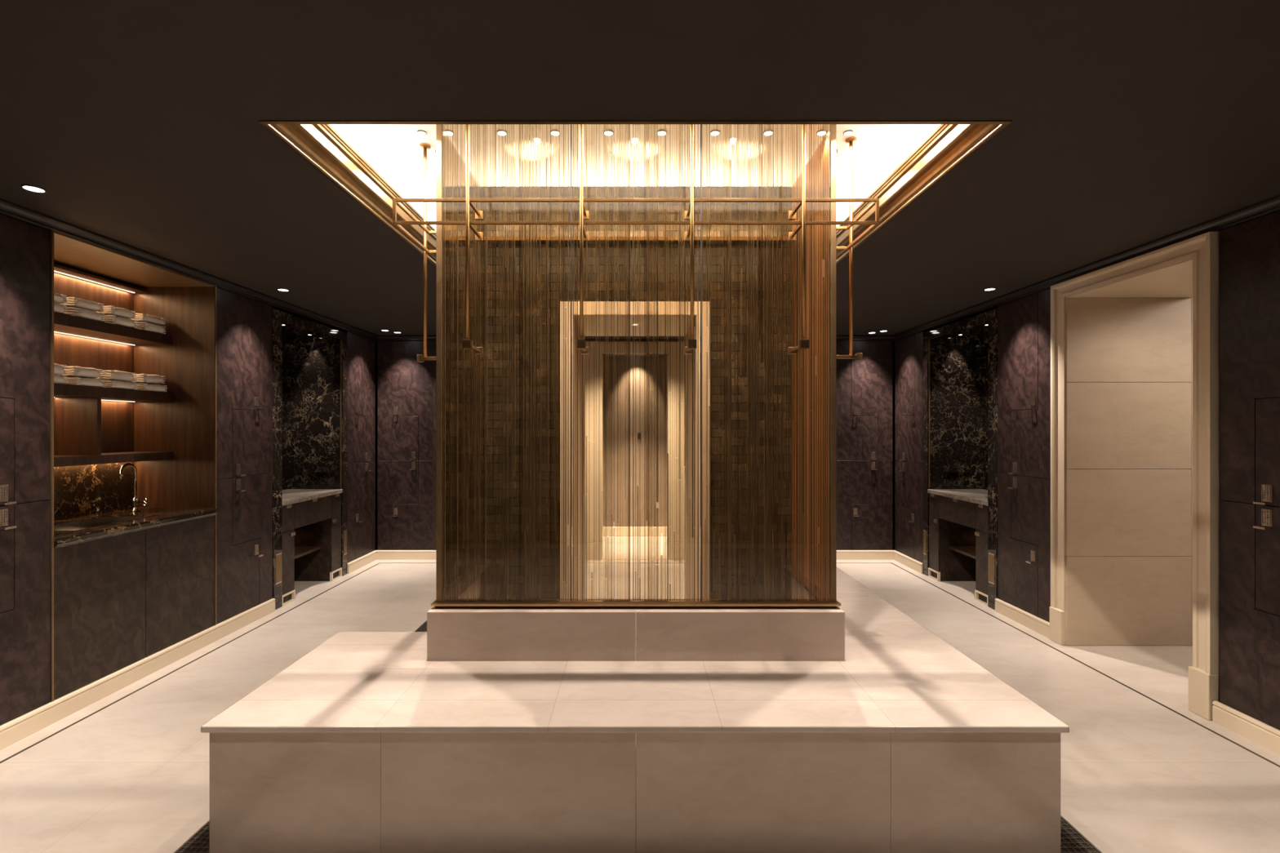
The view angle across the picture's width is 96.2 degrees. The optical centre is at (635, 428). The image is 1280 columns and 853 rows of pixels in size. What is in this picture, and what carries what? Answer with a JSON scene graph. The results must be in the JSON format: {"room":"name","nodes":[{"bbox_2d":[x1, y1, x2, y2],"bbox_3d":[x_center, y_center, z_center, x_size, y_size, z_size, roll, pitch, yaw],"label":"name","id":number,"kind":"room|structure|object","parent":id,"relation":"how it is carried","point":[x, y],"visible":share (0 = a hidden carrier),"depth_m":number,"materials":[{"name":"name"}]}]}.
{"room":"changing room","nodes":[
{"label":"changing room","id":0,"kind":"room"},
{"bbox_2d":[375,344,377,548],"bbox_3d":[-3.000,0.217,7.230,1.400,2.565,0.120,0,0,0],"label":"wall","id":1,"kind":"structure","parent":0,"point":[376,345],"depth_m":7.17,"materials":[{"name":"brown wood"}]},
{"bbox_2d":[603,355,666,526],"bbox_3d":[0.000,0.200,8.090,2.600,2.600,0.120,0,0,0],"label":"wall","id":2,"kind":"structure","parent":0,"point":[620,505],"depth_m":8.03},
{"bbox_2d":[603,526,666,536],"bbox_3d":[0.000,1.435,8.018,2.600,0.130,0.025,0,0,0],"label":"baseboard","id":3,"kind":"structure","parent":2,"relation":"attached to","point":[619,531],"depth_m":8.01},
{"bbox_2d":[637,432,641,439],"bbox_3d":[0.060,0.104,8.009,0.051,0.092,0.041,0,0,0],"label":"handle","id":4,"kind":"object","parent":2,"relation":"attached to","point":[638,433],"visible":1,"depth_m":8.03,"materials":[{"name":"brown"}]},
{"bbox_2d":[432,340,837,550],"bbox_3d":[0.000,0.217,6.680,4.640,2.565,0.180,0,0,0],"label":"wall","id":5,"kind":"structure","parent":0,"point":[433,341],"depth_m":6.59,"materials":[{"name":"brown wood"}]},
{"bbox_2d":[585,341,684,559],"bbox_3d":[0.000,0.250,6.665,1.186,2.500,0.210,0,0,0],"label":"door frame","id":6,"kind":"structure","parent":5,"relation":"in","point":[593,377],"depth_m":6.57,"materials":[{"name":"beige wood"}]},
{"bbox_2d":[376,550,893,559],"bbox_3d":[0.000,1.448,6.579,5.920,0.105,0.023,0,0,0],"label":"baseboard","id":7,"kind":"structure","parent":5,"relation":"attached to","point":[380,554],"depth_m":6.57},
{"bbox_2d":[375,335,894,341],"bbox_3d":[0.000,-1.039,6.815,5.960,0.052,0.550,0,0,0],"label":"trim","id":8,"kind":"structure","parent":5,"relation":"attached to","point":[380,338],"depth_m":6.57,"materials":[{"name":"black paint"}]},
{"bbox_2d":[480,186,791,599],"bbox_3d":[0.002,0.050,3.700,1.833,2.900,0.740,0,0,0],"label":"wall","id":9,"kind":"structure","parent":0,"point":[548,557],"depth_m":3.33,"materials":[{"name":"brown stone"}]},
{"bbox_2d":[560,301,710,599],"bbox_3d":[0.000,0.383,3.691,0.868,2.235,0.758,0,0,0],"label":"door frame","id":10,"kind":"structure","parent":9,"relation":"in","point":[637,308],"depth_m":3.35,"materials":[{"name":"beige stone"}]},
{"bbox_2d":[484,236,787,244],"bbox_3d":[0.000,-1.082,3.296,1.740,0.020,0.067,0,0,0],"label":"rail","id":11,"kind":"object","parent":9,"relation":"attached to","point":[491,240],"visible":0.64,"depth_m":3.27,"materials":[{"name":"gold metal"}]},
{"bbox_2d":[0,0,1279,335],"bbox_3d":[0.080,-1.250,2.350,7.560,0.370,9.100,0,0,0],"label":"ceiling","id":12,"kind":"structure","parent":0,"point":[1135,123],"depth_m":1.93,"materials":[{"name":"black paint"}]},
{"bbox_2d":[20,184,46,192],"bbox_3d":[-2.660,-1.062,2.540,0.080,0.006,0.080,0,0,0],"label":"recessed light","id":13,"kind":"object","parent":12,"relation":"in","point":[28,187],"visible":1,"depth_m":2.54,"materials":[{"name":"grey"}]},
{"bbox_2d":[0,198,377,344],"bbox_3d":[-3.245,-1.039,2.345,0.630,0.052,9.090,0,0,0],"label":"trim","id":14,"kind":"structure","parent":12,"relation":"attached to","point":[7,208],"depth_m":3.56,"materials":[{"name":"black paint"}]},
{"bbox_2d":[276,288,289,291],"bbox_3d":[-2.690,-1.062,4.390,0.080,0.006,0.080,0,0,0],"label":"recessed light","id":15,"kind":"object","parent":12,"relation":"in","point":[278,289],"visible":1,"depth_m":4.38,"materials":[{"name":"grey"}]},
{"bbox_2d":[417,129,426,135],"bbox_3d":[-1.010,-1.402,2.720,0.042,0.006,0.042,0,0,0],"label":"recessed light","id":16,"kind":"object","parent":12,"relation":"in","point":[421,132],"visible":1,"depth_m":2.71,"materials":[{"name":"grey"}]},
{"bbox_2d":[445,129,452,135],"bbox_3d":[-0.883,-1.402,2.720,0.047,0.006,0.047,0,0,0],"label":"recessed light","id":17,"kind":"object","parent":12,"relation":"in","point":[448,132],"visible":0.55,"depth_m":2.71,"materials":[{"name":"grey"}]},
{"bbox_2d":[497,129,506,135],"bbox_3d":[-0.631,-1.402,2.720,0.047,0.006,0.047,0,0,0],"label":"recessed light","id":18,"kind":"object","parent":12,"relation":"in","point":[501,132],"visible":0.88,"depth_m":2.71,"materials":[{"name":"grey"}]},
{"bbox_2d":[551,129,558,135],"bbox_3d":[-0.378,-1.402,2.720,0.047,0.006,0.047,0,0,0],"label":"recessed light","id":19,"kind":"object","parent":12,"relation":"in","point":[554,132],"visible":0.59,"depth_m":2.71,"materials":[{"name":"grey"}]},
{"bbox_2d":[604,129,613,135],"bbox_3d":[-0.126,-1.402,2.720,0.047,0.006,0.047,0,0,0],"label":"recessed light","id":20,"kind":"object","parent":12,"relation":"in","point":[608,131],"visible":0.71,"depth_m":2.71,"materials":[{"name":"grey"}]},
{"bbox_2d":[257,120,1012,266],"bbox_3d":[0.000,-1.135,3.493,2.660,0.152,3.075,0,0,0],"label":"trim","id":21,"kind":"structure","parent":12,"relation":"attached to","point":[316,141],"depth_m":2.38,"materials":[{"name":"brown metal"}]},
{"bbox_2d":[392,124,879,362],"bbox_3d":[0.011,-0.867,2.640,2.175,1.074,0.463,0,0,0],"label":"frame","id":22,"kind":"object","parent":12,"relation":"hanging from","point":[689,214],"visible":0.88,"depth_m":2.44,"materials":[{"name":"gold metal"}]},
{"bbox_2d":[658,129,666,135],"bbox_3d":[0.126,-1.402,2.720,0.047,0.006,0.047,0,0,0],"label":"recessed light","id":23,"kind":"object","parent":12,"relation":"in","point":[661,132],"visible":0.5,"depth_m":2.71,"materials":[{"name":"grey"}]},
{"bbox_2d":[710,129,719,135],"bbox_3d":[0.379,-1.402,2.720,0.047,0.006,0.047,0,0,0],"label":"recessed light","id":24,"kind":"object","parent":12,"relation":"in","point":[714,132],"visible":0.98,"depth_m":2.71,"materials":[{"name":"grey"}]},
{"bbox_2d":[763,129,772,135],"bbox_3d":[0.631,-1.402,2.720,0.047,0.006,0.047,0,0,0],"label":"recessed light","id":25,"kind":"object","parent":12,"relation":"in","point":[764,131],"visible":0.52,"depth_m":2.71,"materials":[{"name":"grey"}]},
{"bbox_2d":[816,129,826,135],"bbox_3d":[0.883,-1.402,2.720,0.047,0.006,0.047,0,0,0],"label":"recessed light","id":26,"kind":"object","parent":12,"relation":"in","point":[818,133],"visible":0.56,"depth_m":2.71,"materials":[{"name":"grey"}]},
{"bbox_2d":[843,129,853,135],"bbox_3d":[1.010,-1.402,2.720,0.042,0.006,0.042,0,0,0],"label":"recessed light","id":27,"kind":"object","parent":12,"relation":"in","point":[847,132],"visible":1,"depth_m":2.71,"materials":[{"name":"grey"}]},
{"bbox_2d":[983,287,995,290],"bbox_3d":[2.700,-1.062,4.370,0.080,0.006,0.080,0,0,0],"label":"recessed light","id":28,"kind":"object","parent":12,"relation":"in","point":[989,288],"visible":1,"depth_m":4.37,"materials":[{"name":"grey"}]},
{"bbox_2d":[0,536,1279,852],"bbox_3d":[1.300,1.540,3.200,10.000,0.080,10.800,0,0,0],"label":"floor","id":29,"kind":"structure","parent":0,"point":[1138,775],"depth_m":2.85,"materials":[{"name":"beige tile"}]},
{"bbox_2d":[0,213,49,725],"bbox_3d":[-3.220,0.193,2.608,0.561,2.405,0.638,0,0,0],"label":"wall panel","id":30,"kind":"object","parent":29,"relation":"on","point":[24,247],"visible":1,"depth_m":2.80,"materials":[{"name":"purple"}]},
{"bbox_2d":[46,230,216,702],"bbox_3d":[-3.267,0.191,3.506,0.582,2.408,1.152,0,0,0],"label":"built-in shelving unit","id":31,"kind":"object","parent":29,"relation":"on","point":[117,602],"visible":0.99,"depth_m":3.71,"materials":[{"name":"brown wood"}]},
{"bbox_2d":[53,302,67,314],"bbox_3d":[-3.405,-0.689,3.230,0.272,0.062,0.184,0,0,-1],"label":"folded towel","id":32,"kind":"object","parent":31,"relation":"on","point":[60,308],"visible":0.15,"depth_m":3.27,"materials":[{"name":"white fabric"}]},
{"bbox_2d":[53,293,66,303],"bbox_3d":[-3.413,-0.751,3.236,0.270,0.055,0.184,0,0,0],"label":"folded towel","id":33,"kind":"object","parent":32,"relation":"on","point":[58,298],"visible":0.14,"depth_m":3.28,"materials":[{"name":"white fabric"}]},
{"bbox_2d":[53,374,67,384],"bbox_3d":[-3.406,-0.281,3.233,0.269,0.052,0.184,0,0,1],"label":"folded towel","id":34,"kind":"object","parent":31,"relation":"on","point":[57,379],"visible":0.09,"depth_m":3.27,"materials":[{"name":"white fabric"}]},
{"bbox_2d":[53,363,66,374],"bbox_3d":[-3.404,-0.342,3.231,0.268,0.062,0.184,0,0,0],"label":"folded towel","id":35,"kind":"object","parent":34,"relation":"on","point":[59,369],"visible":0.11,"depth_m":3.28,"materials":[{"name":"white fabric"}]},
{"bbox_2d":[64,306,105,321],"bbox_3d":[-3.407,-0.689,3.469,0.272,0.063,0.184,0,0,2],"label":"folded towel","id":36,"kind":"object","parent":31,"relation":"on","point":[77,312],"visible":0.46,"depth_m":3.42,"materials":[{"name":"white fabric"}]},
{"bbox_2d":[59,297,103,311],"bbox_3d":[-3.409,-0.751,3.464,0.269,0.054,0.184,0,0,1],"label":"folded towel","id":37,"kind":"object","parent":36,"relation":"on","point":[74,302],"visible":0.56,"depth_m":3.42,"materials":[{"name":"white fabric"}]},
{"bbox_2d":[64,377,105,386],"bbox_3d":[-3.400,-0.281,3.463,0.267,0.052,0.184,0,0,0],"label":"folded towel","id":38,"kind":"object","parent":31,"relation":"on","point":[93,382],"visible":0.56,"depth_m":3.42,"materials":[{"name":"white fabric"}]},
{"bbox_2d":[56,365,102,377],"bbox_3d":[-3.412,-0.342,3.463,0.269,0.062,0.184,0,0,1],"label":"folded towel","id":39,"kind":"object","parent":38,"relation":"on","point":[72,371],"visible":0.62,"depth_m":3.43,"materials":[{"name":"white fabric"}]},
{"bbox_2d":[53,462,134,520],"bbox_3d":[-3.552,0.383,3.506,0.012,0.363,1.148,0,0,0],"label":"backsplash","id":40,"kind":"structure","parent":31,"relation":"attached to","point":[79,491],"depth_m":3.74,"materials":[{"name":"stone"}]},
{"bbox_2d":[53,451,172,466],"bbox_3d":[-3.413,0.190,3.506,0.274,0.055,1.124,0,0,0],"label":"shelf","id":41,"kind":"object","parent":31,"relation":"attached to","point":[61,459],"depth_m":3.60,"materials":[{"name":"brown wood"}]},
{"bbox_2d":[53,383,172,401],"bbox_3d":[-3.413,-0.224,3.506,0.274,0.063,1.124,0,0,0],"label":"shelf","id":42,"kind":"object","parent":31,"relation":"attached to","point":[61,392],"depth_m":3.56,"materials":[{"name":"brown wood"}]},
{"bbox_2d":[53,311,172,345],"bbox_3d":[-3.413,-0.625,3.506,0.274,0.066,1.124,0,0,0],"label":"shelf","id":43,"kind":"object","parent":31,"relation":"attached to","point":[64,325],"depth_m":3.64,"materials":[{"name":"brown wood"}]},
{"bbox_2d":[102,380,137,389],"bbox_3d":[-3.401,-0.281,3.696,0.271,0.052,0.184,0,0,1],"label":"folded towel","id":44,"kind":"object","parent":31,"relation":"on","point":[108,384],"visible":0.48,"depth_m":3.65,"materials":[{"name":"white fabric"}]},
{"bbox_2d":[94,369,136,381],"bbox_3d":[-3.408,-0.342,3.696,0.272,0.061,0.184,0,0,1],"label":"folded towel","id":45,"kind":"object","parent":44,"relation":"on","point":[108,375],"visible":0.66,"depth_m":3.65,"materials":[{"name":"white fabric"}]},
{"bbox_2d":[102,315,137,328],"bbox_3d":[-3.402,-0.689,3.701,0.269,0.061,0.184,0,0,1],"label":"folded towel","id":46,"kind":"object","parent":31,"relation":"on","point":[113,319],"visible":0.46,"depth_m":3.66,"materials":[{"name":"white fabric"}]},
{"bbox_2d":[93,305,135,318],"bbox_3d":[-3.411,-0.751,3.693,0.270,0.054,0.184,0,0,-2],"label":"folded towel","id":47,"kind":"object","parent":46,"relation":"on","point":[109,309],"visible":0.54,"depth_m":3.65,"materials":[{"name":"white fabric"}]},
{"bbox_2d":[53,508,217,548],"bbox_3d":[-3.253,0.589,3.506,0.583,0.050,1.122,0,0,0],"label":"countertop","id":48,"kind":"structure","parent":31,"relation":"on","point":[70,531],"depth_m":3.57,"materials":[{"name":"stone"}]},
{"bbox_2d":[53,515,153,530],"bbox_3d":[-3.270,0.592,3.460,0.340,0.043,0.560,0,0,0],"label":"basin","id":49,"kind":"object","parent":48,"relation":"in","point":[99,521],"depth_m":3.61,"materials":[{"name":"black stone"}]},
{"bbox_2d":[119,462,148,511],"bbox_3d":[-3.391,0.398,3.884,0.112,0.333,0.146,0,0,0],"label":"tap","id":50,"kind":"object","parent":48,"relation":"on","point":[135,500],"visible":1,"depth_m":3.92,"materials":[{"name":"silver metal"}]},
{"bbox_2d":[134,321,165,333],"bbox_3d":[-3.402,-0.689,3.925,0.272,0.063,0.184,0,0,-2],"label":"folded towel","id":51,"kind":"object","parent":31,"relation":"on","point":[144,326],"visible":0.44,"depth_m":3.88,"materials":[{"name":"white fabric"}]},
{"bbox_2d":[129,312,165,324],"bbox_3d":[-3.412,-0.751,3.935,0.267,0.053,0.184,0,0,1],"label":"folded towel","id":52,"kind":"object","parent":51,"relation":"on","point":[140,317],"visible":0.49,"depth_m":3.90,"materials":[{"name":"white fabric"}]},
{"bbox_2d":[134,383,167,391],"bbox_3d":[-3.398,-0.281,3.934,0.267,0.052,0.184,0,0,1],"label":"folded towel","id":53,"kind":"object","parent":31,"relation":"on","point":[147,387],"visible":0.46,"depth_m":3.89,"materials":[{"name":"white fabric"}]},
{"bbox_2d":[123,373,165,384],"bbox_3d":[-3.407,-0.342,3.927,0.269,0.063,0.184,0,0,-1],"label":"folded towel","id":54,"kind":"object","parent":53,"relation":"on","point":[140,378],"visible":0.56,"depth_m":3.88,"materials":[{"name":"white fabric"}]},
{"bbox_2d":[0,550,376,750],"bbox_3d":[-2.969,1.448,2.195,0.023,0.105,8.790,0,0,0],"label":"baseboard","id":55,"kind":"structure","parent":29,"relation":"on","point":[23,726],"depth_m":3.34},
{"bbox_2d":[216,287,272,624],"bbox_3d":[-3.220,0.193,4.403,0.561,2.405,0.638,0,0,0],"label":"wall panel","id":56,"kind":"object","parent":29,"relation":"on","point":[244,325],"visible":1,"depth_m":4.37,"materials":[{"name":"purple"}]},
{"bbox_2d":[253,308,346,609],"bbox_3d":[-3.260,0.255,5.327,0.589,2.490,1.205,0,0,0],"label":"wall panel","id":57,"kind":"object","parent":29,"relation":"on","point":[309,372],"visible":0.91,"depth_m":5.83,"materials":[{"name":"stone"}]},
{"bbox_2d":[282,342,284,480],"bbox_3d":[-3.534,-0.170,5.337,0.011,1.380,0.877,0,0,0],"label":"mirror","id":58,"kind":"object","parent":57,"relation":"attached to","point":[282,343],"depth_m":5.76,"materials":[{"name":"black mirror"}]},
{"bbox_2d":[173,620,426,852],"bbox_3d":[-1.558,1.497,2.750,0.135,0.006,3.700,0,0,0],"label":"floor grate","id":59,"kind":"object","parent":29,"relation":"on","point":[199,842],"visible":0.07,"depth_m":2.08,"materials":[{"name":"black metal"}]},
{"bbox_2d":[282,493,342,606],"bbox_3d":[-3.239,1.077,5.337,0.542,0.846,0.993,0,0,0],"label":"vanity unit","id":60,"kind":"object","parent":29,"relation":"on","point":[312,528],"visible":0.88,"depth_m":5.64,"materials":[{"name":"black wood"}]},
{"bbox_2d":[294,546,321,559],"bbox_3d":[-3.280,1.167,5.337,0.400,0.025,0.613,0,0,0],"label":"shelf","id":61,"kind":"object","parent":60,"relation":"attached to","point":[300,551],"depth_m":5.48,"materials":[{"name":"brown wood"}]},
{"bbox_2d":[282,488,342,506],"bbox_3d":[-3.248,0.633,5.337,0.555,0.038,0.993,0,0,0],"label":"countertop","id":62,"kind":"structure","parent":60,"relation":"on","point":[290,496],"depth_m":5.44,"materials":[{"name":"grey stone"}]},
{"bbox_2d":[343,331,375,563],"bbox_3d":[-3.220,0.193,6.265,0.561,2.405,0.638,0,0,0],"label":"wall panel","id":63,"kind":"object","parent":29,"relation":"on","point":[361,350],"visible":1,"depth_m":6.23,"materials":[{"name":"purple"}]},
{"bbox_2d":[377,341,432,550],"bbox_3d":[-2.638,0.193,6.830,0.638,2.405,0.561,0,0,0],"label":"wall panel","id":64,"kind":"object","parent":29,"relation":"on","point":[405,384],"visible":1,"depth_m":6.59,"materials":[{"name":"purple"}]},
{"bbox_2d":[200,567,1069,852],"bbox_3d":[0.000,1.265,3.592,3.010,0.470,3.215,0,0,0],"label":"platform","id":65,"kind":"object","parent":29,"relation":"on","point":[364,743],"visible":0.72,"depth_m":2.00,"materials":[{"name":"beige stone"}]},
{"bbox_2d":[426,576,844,661],"bbox_3d":[0.004,1.157,2.940,1.859,0.686,0.778,0,0,0],"label":"plinth","id":66,"kind":"object","parent":65,"relation":"on","point":[453,634],"visible":0.17,"depth_m":2.55,"materials":[{"name":"beige stone"}]},
{"bbox_2d":[431,124,840,608],"bbox_3d":[0.004,-0.292,2.956,1.849,2.212,0.742,0,0,0],"label":"curtain","id":67,"kind":"object","parent":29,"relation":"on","point":[458,369],"visible":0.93,"depth_m":2.63,"materials":[{"name":"gold glass"}]},
{"bbox_2d":[0,562,1279,767],"bbox_3d":[0.005,1.499,2.208,5.724,0.001,8.417,0,0,0],"label":"trim","id":68,"kind":"structure","parent":29,"relation":"in","point":[1210,730],"depth_m":3.57,"materials":[{"name":"grey stone"}]},
{"bbox_2d":[837,341,892,550],"bbox_3d":[2.638,0.193,6.830,0.638,2.405,0.561,0,0,0],"label":"wall panel","id":69,"kind":"object","parent":29,"relation":"on","point":[864,387],"visible":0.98,"depth_m":6.59,"materials":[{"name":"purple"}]},
{"bbox_2d":[894,331,926,563],"bbox_3d":[3.220,0.193,6.265,0.561,2.405,0.638,0,0,0],"label":"wall panel","id":70,"kind":"object","parent":29,"relation":"on","point":[908,350],"visible":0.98,"depth_m":6.23,"materials":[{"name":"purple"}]},
{"bbox_2d":[928,493,987,606],"bbox_3d":[3.239,1.077,5.337,0.542,0.846,0.993,0,0,0],"label":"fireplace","id":71,"kind":"object","parent":29,"relation":"on","point":[958,529],"visible":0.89,"depth_m":5.64,"materials":[{"name":"black wood"}]},
{"bbox_2d":[927,488,987,506],"bbox_3d":[3.248,0.633,5.337,0.555,0.038,0.993,0,0,0],"label":"countertop","id":72,"kind":"structure","parent":71,"relation":"on","point":[980,496],"depth_m":5.44,"materials":[{"name":"grey stone"}]},
{"bbox_2d":[948,546,975,559],"bbox_3d":[3.280,1.167,5.337,0.400,0.025,0.613,0,0,0],"label":"shelf","id":73,"kind":"object","parent":71,"relation":"attached to","point":[970,551],"depth_m":5.48,"materials":[{"name":"brown wood"}]},
{"bbox_2d":[923,308,1016,609],"bbox_3d":[3.260,0.255,5.327,0.589,2.490,1.205,0,0,0],"label":"wall panel","id":74,"kind":"object","parent":29,"relation":"on","point":[960,372],"visible":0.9,"depth_m":5.83,"materials":[{"name":"stone"}]},
{"bbox_2d":[986,342,987,480],"bbox_3d":[3.534,-0.170,5.337,0.011,1.380,0.877,0,0,0],"label":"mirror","id":75,"kind":"object","parent":74,"relation":"attached to","point":[986,343],"depth_m":5.76,"materials":[{"name":"black mirror"}]},
{"bbox_2d":[997,288,1050,622],"bbox_3d":[3.220,0.193,4.403,0.561,2.405,0.638,0,0,0],"label":"wall panel","id":76,"kind":"object","parent":29,"relation":"on","point":[1024,324],"visible":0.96,"depth_m":4.39,"materials":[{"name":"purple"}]},
{"bbox_2d":[1060,815,1102,852],"bbox_3d":[1.567,1.497,2.750,0.155,0.006,3.700,0,0,0],"label":"floor grate","id":77,"kind":"object","parent":29,"relation":"on","point":[1072,841],"visible":0.04,"depth_m":2.08,"materials":[{"name":"black metal"}]},
{"bbox_2d":[1219,210,1279,729],"bbox_3d":[3.220,0.193,2.610,0.561,2.405,0.638,0,0,0],"label":"wall panel","id":78,"kind":"object","parent":29,"relation":"on","point":[1250,251],"visible":1,"depth_m":2.79,"materials":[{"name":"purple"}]},
{"bbox_2d":[892,344,894,548],"bbox_3d":[3.080,0.217,7.230,1.560,2.565,0.120,0,0,0],"label":"wall","id":79,"kind":"structure","parent":0,"point":[893,345],"depth_m":7.17,"materials":[{"name":"brown wood"}]},
{"bbox_2d":[1068,231,1257,719],"bbox_3d":[3.420,0.217,3.517,0.840,2.565,1.117,0,0,0],"label":"wall","id":80,"kind":"structure","parent":0,"point":[1219,232],"depth_m":2.96,"materials":[{"name":"beige stone"}]},
{"bbox_2d":[892,194,1279,344],"bbox_3d":[3.255,-1.039,2.345,0.650,0.052,9.090,0,0,0],"label":"trim","id":81,"kind":"structure","parent":80,"relation":"attached to","point":[1272,205],"depth_m":3.51,"materials":[{"name":"black paint"}]},
{"bbox_2d":[893,550,1279,755],"bbox_3d":[2.969,1.448,2.195,0.023,0.105,8.790,0,0,0],"label":"baseboard","id":82,"kind":"structure","parent":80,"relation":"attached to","point":[1267,736],"depth_m":2.89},
{"bbox_2d":[1049,231,1218,720],"bbox_3d":[3.405,0.243,3.517,0.919,2.513,1.137,0,0,0],"label":"doorway frame","id":83,"kind":"object","parent":80,"relation":"in","point":[1135,466],"depth_m":3.96,"materials":[{"name":"beige wood"}]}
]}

